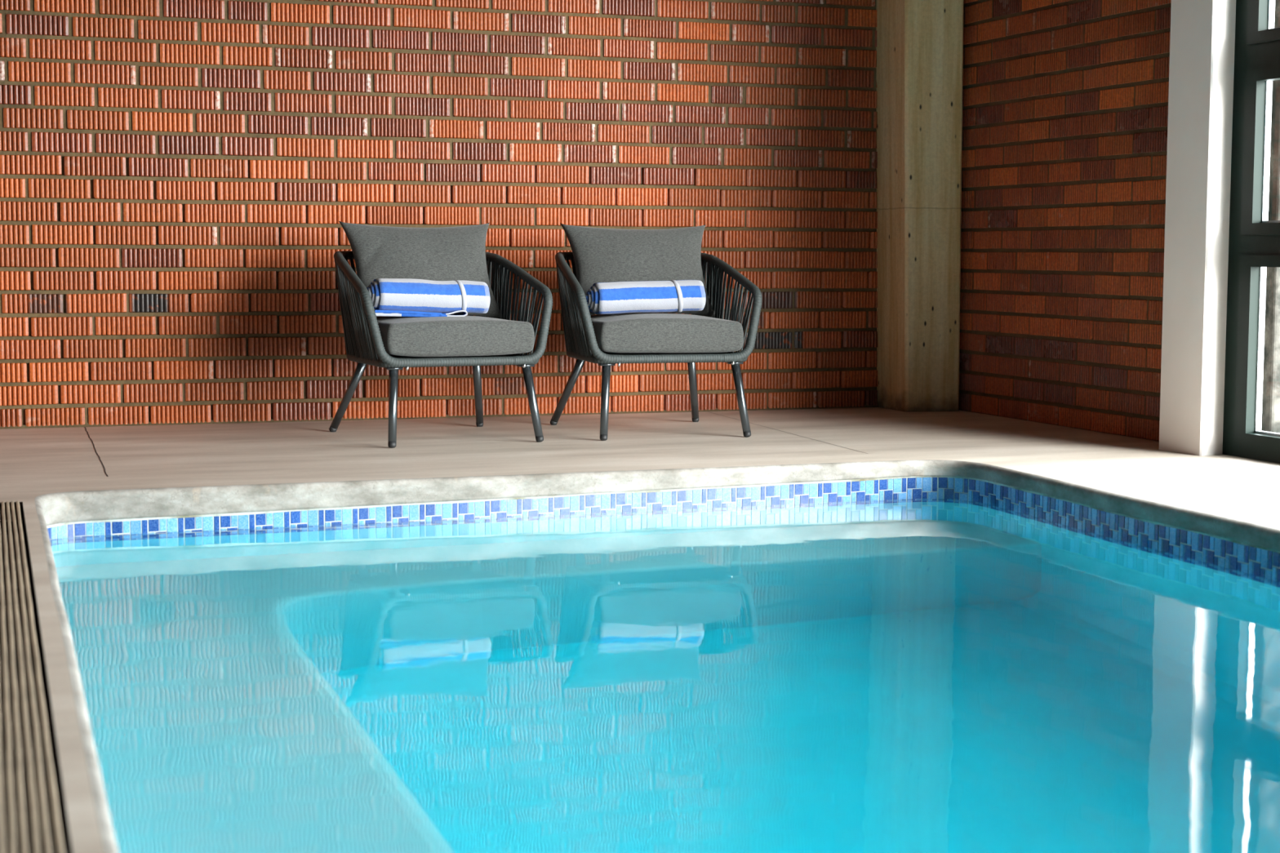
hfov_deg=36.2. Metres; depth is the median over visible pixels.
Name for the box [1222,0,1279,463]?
window
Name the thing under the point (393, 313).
towel
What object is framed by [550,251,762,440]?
lounge chair
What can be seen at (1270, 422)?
window glass
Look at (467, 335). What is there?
seat cushion
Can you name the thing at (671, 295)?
rolled towel
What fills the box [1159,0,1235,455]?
wall pier
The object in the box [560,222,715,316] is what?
cushion
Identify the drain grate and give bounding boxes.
[0,501,64,852]
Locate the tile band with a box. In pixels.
[47,477,1279,582]
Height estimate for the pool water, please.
1.325 m
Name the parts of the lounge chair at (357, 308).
leg, leg, seat frame, arm rail, seat panel, leg, leg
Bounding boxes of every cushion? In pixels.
[338,221,502,318]
[343,315,534,356]
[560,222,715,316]
[564,312,743,352]
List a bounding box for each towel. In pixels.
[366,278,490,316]
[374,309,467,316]
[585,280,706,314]
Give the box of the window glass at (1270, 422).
[1261,0,1279,433]
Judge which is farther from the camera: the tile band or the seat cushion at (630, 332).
the seat cushion at (630, 332)
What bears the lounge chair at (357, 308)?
on the floor
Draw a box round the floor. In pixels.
[0,407,1279,852]
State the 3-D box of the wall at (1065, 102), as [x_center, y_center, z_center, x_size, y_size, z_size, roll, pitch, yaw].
[1.666,-1.696,7.612,0.122,3.480,2.100,-2,5,-19]
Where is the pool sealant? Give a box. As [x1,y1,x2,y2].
[47,475,1279,553]
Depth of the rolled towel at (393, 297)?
6.89 m
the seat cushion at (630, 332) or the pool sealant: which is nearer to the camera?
the pool sealant
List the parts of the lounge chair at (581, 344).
leg, leg, seat frame, arm rail, seat panel, leg, leg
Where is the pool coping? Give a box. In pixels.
[34,459,1279,852]
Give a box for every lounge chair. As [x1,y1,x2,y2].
[328,250,552,448]
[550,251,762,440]
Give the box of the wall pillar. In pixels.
[875,0,964,412]
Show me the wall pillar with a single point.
(919, 68)
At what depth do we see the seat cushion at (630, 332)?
7.05 m
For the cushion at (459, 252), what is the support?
on the seat cushion at (467, 335)
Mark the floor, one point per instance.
(34, 463)
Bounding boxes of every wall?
[0,0,878,429]
[959,0,1171,441]
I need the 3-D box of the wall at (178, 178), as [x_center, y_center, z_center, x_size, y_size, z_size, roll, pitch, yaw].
[-1.931,-1.692,7.404,7.024,3.481,0.132,-2,5,-19]
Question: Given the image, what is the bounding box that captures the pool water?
[49,498,1279,852]
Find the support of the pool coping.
on the basin
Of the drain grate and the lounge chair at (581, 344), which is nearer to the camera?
the drain grate

